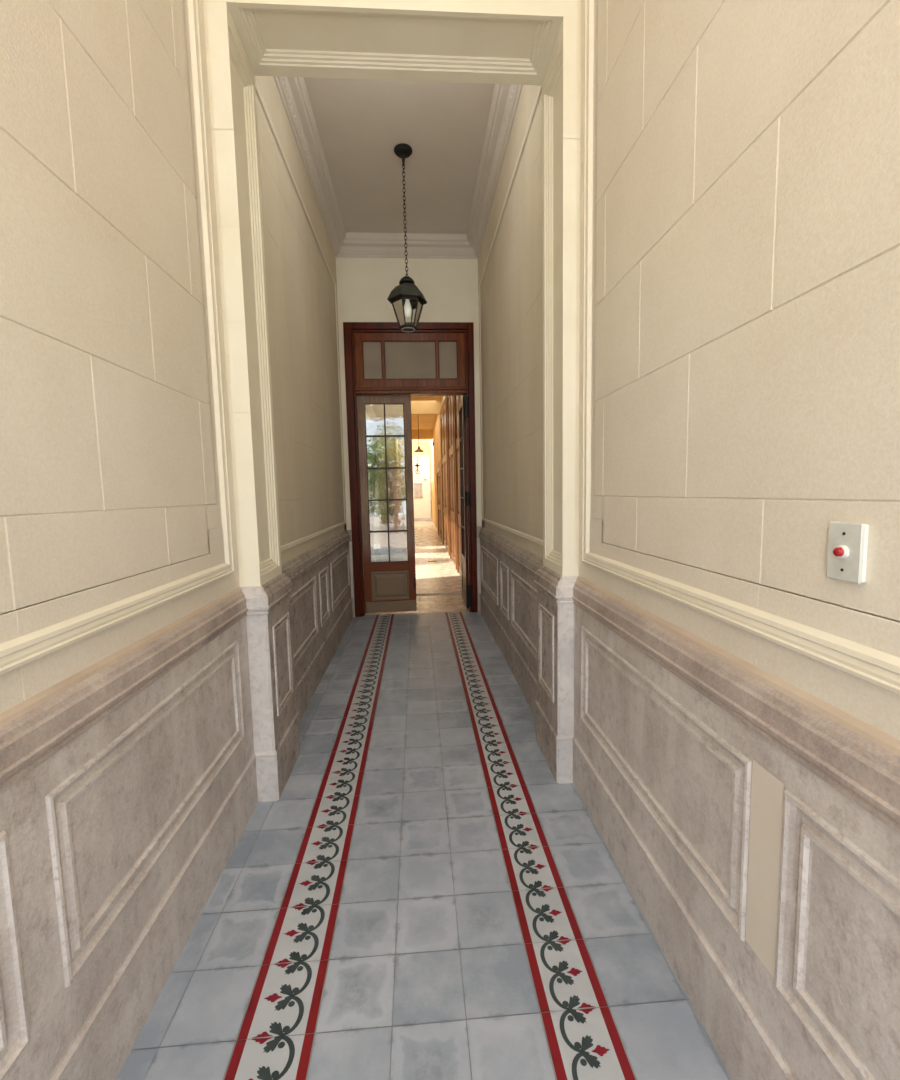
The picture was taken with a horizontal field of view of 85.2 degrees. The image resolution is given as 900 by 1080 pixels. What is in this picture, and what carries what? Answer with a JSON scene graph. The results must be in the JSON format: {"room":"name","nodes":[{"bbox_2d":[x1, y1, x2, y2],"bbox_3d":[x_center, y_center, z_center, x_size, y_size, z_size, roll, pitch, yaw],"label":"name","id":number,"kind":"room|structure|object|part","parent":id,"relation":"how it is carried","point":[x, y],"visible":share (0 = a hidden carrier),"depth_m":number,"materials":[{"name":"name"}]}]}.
{"room":"entrance hallway","nodes":[
{"label":"entrance hallway","id":0,"kind":"room"},
{"bbox_2d":[0,0,401,712],"bbox_3d":[-1.671,-1.729,11.249,0.203,4.130,25.700,-2,6,-4],"label":"wall","id":1,"kind":"structure","parent":0,"point":[110,490],"depth_m":1.35,"materials":[{"name":"beige paint"}]},
{"bbox_2d":[0,0,233,674],"bbox_3d":[-0.826,-1.186,0.176,0.019,2.998,3.488,-2,6,-4],"label":"trim","id":2,"kind":"structure","parent":1,"relation":"attached to","point":[19,651],"depth_m":1.82,"materials":[{"name":"beige paint"}]},
{"bbox_2d":[0,587,257,1079],"bbox_3d":[-0.776,0.866,0.426,0.046,0.988,3.585,-2,6,-4],"label":"wainscoting","id":3,"kind":"structure","parent":1,"relation":"attached to","point":[128,783],"depth_m":1.19,"materials":[{"name":"stone"}]},
{"bbox_2d":[203,1,281,586],"bbox_3d":[-0.920,-0.850,2.230,0.100,4.060,0.345,-2,6,-4],"label":"pilaster","id":4,"kind":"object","parent":1,"relation":"attached to","point":[230,74],"depth_m":2.12,"materials":[{"name":"beige paint"}]},
{"bbox_2d":[240,586,278,801],"bbox_3d":[-0.851,0.696,2.194,0.136,0.988,0.056,-2,6,-4],"label":"trim","id":5,"kind":"structure","parent":1,"relation":"attached to","point":[265,752],"depth_m":2.18,"materials":[{"name":"stone"}]},
{"bbox_2d":[255,78,345,551],"bbox_3d":[-1.063,-1.272,3.690,0.008,2.498,3.055,-2,6,-4],"label":"trim","id":6,"kind":"structure","parent":1,"relation":"attached to","point":[296,542],"depth_m":3.75,"materials":[{"name":"beige paint"}]},
{"bbox_2d":[262,530,353,798],"bbox_3d":[-0.962,0.538,3.830,0.136,0.988,3.331,-2,6,-4],"label":"trim","id":7,"kind":"structure","parent":1,"relation":"attached to","point":[311,603],"depth_m":3.14,"materials":[{"name":"stone"}]},
{"bbox_2d":[366,412,379,543],"bbox_3d":[-4.341,-1.262,9.553,5.450,3.600,7.600,-2,6,-4],"label":"wall","id":8,"kind":"structure","parent":0,"point":[368,419],"depth_m":13.35,"materials":[{"name":"paint"}]},
{"bbox_2d":[304,77,494,233],"bbox_3d":[-0.226,-2.915,1.819,1.723,0.100,7.000,-2,6,-4],"label":"ceiling","id":9,"kind":"structure","parent":0,"point":[360,123],"depth_m":3.81,"materials":[{"name":"paint"}]},
{"bbox_2d":[387,143,426,331],"bbox_3d":[-0.353,-2.378,3.896,0.321,1.366,0.312,-2,6,-4],"label":"pendant lantern","id":10,"kind":"object","parent":9,"relation":"hanging from","point":[406,297],"visible":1,"depth_m":3.88,"materials":[{"name":"metal"}]},
{"bbox_3d":[-0.398,-1.806,3.893,0.122,0.173,0.047,4,8,44],"label":"pane","id":11,"kind":"part","parent":10,"relation":"part of","materials":[{"name":"clear glass"}]},
{"bbox_3d":[-0.356,-2.522,3.882,0.022,0.871,0.021,1,6,24],"label":"chain","id":12,"kind":"part","parent":10,"relation":"part of","materials":[{"name":"metal"}]},
{"bbox_2d":[404,299,411,317],"bbox_3d":[-0.343,-1.893,3.943,0.062,0.190,0.061,-2,6,-4],"label":"bulb","id":13,"kind":"object","parent":10,"relation":"attached to","point":[407,307],"depth_m":3.93,"materials":[{"name":"white glass"}]},
{"bbox_3d":[-0.261,-1.812,3.931,0.047,0.173,0.122,0,6,14],"label":"pane","id":14,"kind":"part","parent":10,"relation":"part of","materials":[{"name":"clear glass"}]},
{"bbox_2d":[336,257,481,540],"bbox_3d":[-0.423,-1.179,5.497,1.515,4.060,0.200,-2,6,-4],"label":"wall","id":15,"kind":"structure","parent":0,"point":[449,287],"depth_m":5.26,"materials":[{"name":"beige paint"}]},
{"bbox_2d":[349,541,354,617],"bbox_3d":[-1.109,0.445,5.481,0.056,0.860,0.051,-2,6,-4],"label":"trim","id":16,"kind":"structure","parent":15,"relation":"attached to","point":[350,543],"depth_m":5.45,"materials":[{"name":"stone"}]},
{"bbox_2d":[343,322,477,616],"bbox_3d":[-0.435,-0.783,5.792,1.403,3.215,0.757,-2,6,-4],"label":"door","id":17,"kind":"structure","parent":15,"relation":"in","point":[385,364],"depth_m":5.41,"materials":[{"name":"red wood"}]},
{"bbox_3d":[-0.845,-1.960,5.345,0.214,0.420,0.005,-2,6,-4],"label":"pane","id":18,"kind":"part","parent":17,"relation":"part of","materials":[{"name":"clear glass"}]},
{"bbox_3d":[-0.686,0.526,5.615,0.430,0.335,0.022,-2,6,-7],"label":"raised panel","id":19,"kind":"part","parent":17,"relation":"part of","materials":[{"name":"brown wood"}]},
{"bbox_3d":[-0.435,-1.971,5.372,0.570,0.420,0.005,-2,6,-4],"label":"pane","id":20,"kind":"part","parent":17,"relation":"part of","materials":[{"name":"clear glass"}]},
{"bbox_3d":[-0.425,-1.643,5.411,1.225,0.070,0.162,-2,6,-4],"label":"transom rail","id":21,"kind":"part","parent":17,"relation":"part of","materials":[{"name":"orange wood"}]},
{"bbox_3d":[-0.023,-1.982,5.399,0.216,0.420,0.005,-2,6,-4],"label":"pane","id":22,"kind":"part","parent":17,"relation":"part of","materials":[{"name":"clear glass"}]},
{"bbox_3d":[0.190,0.466,6.042,0.030,0.333,0.434,-2,6,-4],"label":"raised panel","id":23,"kind":"part","parent":17,"relation":"part of","materials":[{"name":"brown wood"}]},
{"bbox_2d":[477,538,480,612],"bbox_3d":[0.343,0.405,5.575,0.064,0.860,0.051,-2,6,-4],"label":"trim","id":24,"kind":"structure","parent":15,"relation":"attached to","point":[478,539],"depth_m":5.54,"materials":[{"name":"stone"}]},
{"bbox_2d":[385,397,442,544],"bbox_3d":[-0.942,-1.834,13.152,1.510,3.900,0.200,-2,6,-4],"label":"wall partition","id":25,"kind":"structure","parent":0,"point":[419,405],"depth_m":12.92,"materials":[{"name":"yellow paint"}]},
{"bbox_2d":[399,439,431,518],"bbox_3d":[-1.435,-3.149,24.168,2.350,4.400,0.200,-2,6,-4],"label":"wall","id":26,"kind":"structure","parent":0,"point":[424,444],"depth_m":23.96,"materials":[{"name":"yellow paint"}]},
{"bbox_2d":[401,455,431,520],"bbox_3d":[-1.671,-2.530,24.046,1.510,3.200,0.130,-2,6,-4],"label":"door","id":27,"kind":"structure","parent":26,"relation":"in","point":[422,509],"depth_m":24.04,"materials":[{"name":"white paint"}]},
{"bbox_2d":[414,483,422,497],"bbox_3d":[-1.556,-2.429,24.023,0.430,0.720,0.038,-2,6,-4],"label":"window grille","id":28,"kind":"object","parent":27,"relation":"attached to","point":[418,487],"depth_m":24.03,"materials":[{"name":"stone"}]},
{"bbox_3d":[-1.558,-2.604,24.061,1.240,3.060,0.100,-2,6,-4],"label":"frame","id":29,"kind":"part","parent":27,"relation":"part of","materials":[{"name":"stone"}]},
{"bbox_2d":[390,396,441,439],"bbox_3d":[-0.940,-3.622,12.678,1.870,0.450,14.600,-2,6,-4],"label":"ceiling","id":30,"kind":"structure","parent":0,"point":[426,422],"depth_m":18.33,"materials":[{"name":"yellow paint"}]},
{"bbox_2d":[414,419,423,451],"bbox_3d":[-1.010,-3.439,15.711,0.320,1.200,0.320,-2,6,-4],"label":"pendant lamp","id":31,"kind":"object","parent":30,"relation":"hanging from","point":[418,449],"visible":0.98,"depth_m":15.70,"materials":[{"name":"metal"}]},
{"bbox_2d":[116,521,731,1079],"bbox_3d":[0.109,0.263,11.521,3.300,0.003,25.780,-2,6,-4],"label":"floor","id":32,"kind":"structure","parent":0,"point":[421,896],"depth_m":1.61,"materials":[{"name":"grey tile"}]},
{"bbox_2d":[416,592,461,595],"bbox_3d":[-0.448,0.750,6.657,1.510,0.016,0.100,-2,6,-4],"label":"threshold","id":33,"kind":"structure","parent":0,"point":[457,592],"depth_m":6.66,"materials":[{"name":"stone"}]},
{"bbox_2d":[430,0,899,739],"bbox_3d":[0.040,-1.776,11.361,0.213,4.130,25.700,-2,6,-4],"label":"wall","id":34,"kind":"structure","parent":0,"point":[745,369],"depth_m":1.13,"materials":[{"name":"beige paint"}]},
{"bbox_2d":[203,0,580,84],"bbox_3d":[-0.235,-2.526,2.115,1.523,0.731,0.346,-2,6,-4],"label":"ceiling beam","id":35,"kind":"structure","parent":34,"relation":"attached to","point":[457,41],"depth_m":2.13,"materials":[{"name":"beige paint"}]},
{"bbox_2d":[273,76,522,258],"bbox_3d":[-0.356,-2.956,3.735,1.515,0.185,2.970,-2,6,-4],"label":"trim","id":36,"kind":"structure","parent":34,"relation":"attached to","point":[293,92],"depth_m":4.15,"materials":[{"name":"paint"}]},
{"bbox_2d":[437,460,441,540],"bbox_3d":[-0.310,-1.225,14.864,0.060,2.330,2.200,-2,6,-4],"label":"door","id":37,"kind":"structure","parent":34,"relation":"in","point":[438,465],"depth_m":14.91,"materials":[{"name":"brown wood"}]},
{"bbox_2d":[440,396,449,555],"bbox_3d":[-0.114,-1.512,11.728,0.060,3.500,2.400,-2,6,-4],"label":"door","id":38,"kind":"structure","parent":34,"relation":"in","point":[443,411],"depth_m":11.65,"materials":[{"name":"brown wood"}]},
{"bbox_2d":[447,396,456,569],"bbox_3d":[0.045,-1.287,9.394,0.060,3.500,1.600,-2,6,-4],"label":"door","id":39,"kind":"structure","parent":34,"relation":"in","point":[450,399],"depth_m":9.42,"materials":[{"name":"brown wood"}]},
{"bbox_2d":[454,396,462,577],"bbox_3d":[0.169,-1.111,7.557,0.060,3.500,1.600,-2,6,-4],"label":"door","id":40,"kind":"structure","parent":34,"relation":"in","point":[457,399],"depth_m":8.14,"materials":[{"name":"brown wood"}]},
{"bbox_2d":[479,85,542,545],"bbox_3d":[0.441,-1.313,3.788,0.008,2.498,3.055,-2,6,-4],"label":"trim","id":41,"kind":"structure","parent":34,"relation":"attached to","point":[529,537],"depth_m":3.85,"materials":[{"name":"beige paint"}]},
{"bbox_2d":[477,527,560,780],"bbox_3d":[0.431,0.500,3.921,0.113,0.988,3.331,-2,6,-4],"label":"trim","id":42,"kind":"structure","parent":34,"relation":"attached to","point":[517,601],"depth_m":3.20,"materials":[{"name":"stone"}]},
{"bbox_2d":[542,17,580,576],"bbox_3d":[0.527,-0.889,2.324,0.085,4.060,0.345,-2,6,-4],"label":"pilaster","id":43,"kind":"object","parent":34,"relation":"attached to","point":[561,86],"depth_m":2.23,"materials":[{"name":"beige paint"}]},
{"bbox_2d":[555,575,578,783],"bbox_3d":[0.546,0.657,2.285,0.121,0.988,0.056,-2,6,-4],"label":"trim","id":44,"kind":"structure","parent":34,"relation":"attached to","point":[564,589],"depth_m":2.27,"materials":[{"name":"stone"}]},
{"bbox_2d":[572,576,899,1079],"bbox_3d":[0.703,0.826,0.522,0.046,0.988,3.585,-2,6,-4],"label":"wainscoting","id":45,"kind":"structure","parent":34,"relation":"attached to","point":[671,725],"depth_m":1.10,"materials":[{"name":"stone"}]},
{"bbox_2d":[582,0,899,694],"bbox_3d":[0.674,-1.226,0.274,0.019,2.998,3.488,-2,6,-4],"label":"trim","id":46,"kind":"structure","parent":34,"relation":"attached to","point":[877,667],"depth_m":1.32,"materials":[{"name":"beige paint"}]},
{"bbox_2d":[745,760,783,978],"bbox_3d":[0.657,0.685,1.026,0.001,0.423,0.090,-2,6,-4],"label":"trim","id":47,"kind":"structure","parent":34,"relation":"attached to","point":[767,792],"depth_m":1.02,"materials":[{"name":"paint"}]},
{"bbox_2d":[827,521,868,584],"bbox_3d":[0.667,0.020,0.830,0.029,0.101,0.068,-2,6,-4],"label":"bell push","id":48,"kind":"object","parent":34,"relation":"attached to","point":[848,541],"visible":1,"depth_m":0.82,"materials":[{"name":"white plastic"}]},
{"label":"outside","id":49,"kind":"structure","parent":0,"visible":0},
{"bbox_2d":[371,549,385,561],"bbox_3d":[-4.090,0.582,9.244,5.410,0.001,6.200,-2,6,-4],"label":"ground","id":50,"kind":"structure","parent":49,"point":[377,555],"depth_m":11.11,"materials":[{"name":"stone"}]},
{"bbox_2d":[369,510,373,546],"bbox_3d":[-1.815,-0.244,10.007,0.557,1.383,0.502,-6,8,-42],"label":"potted shrub","id":51,"kind":"object","parent":50,"relation":"on","point":[370,513],"visible":0.07,"depth_m":10.04,"materials":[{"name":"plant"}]},
{"bbox_2d":[366,423,381,554],"bbox_3d":[-1.995,-1.148,11.043,1.002,2.991,1.011,-2,6,-4],"label":"tree","id":52,"kind":"object","parent":50,"relation":"on","point":[373,474],"visible":0.23,"depth_m":10.97,"materials":[{"name":"green plant"}]}
]}

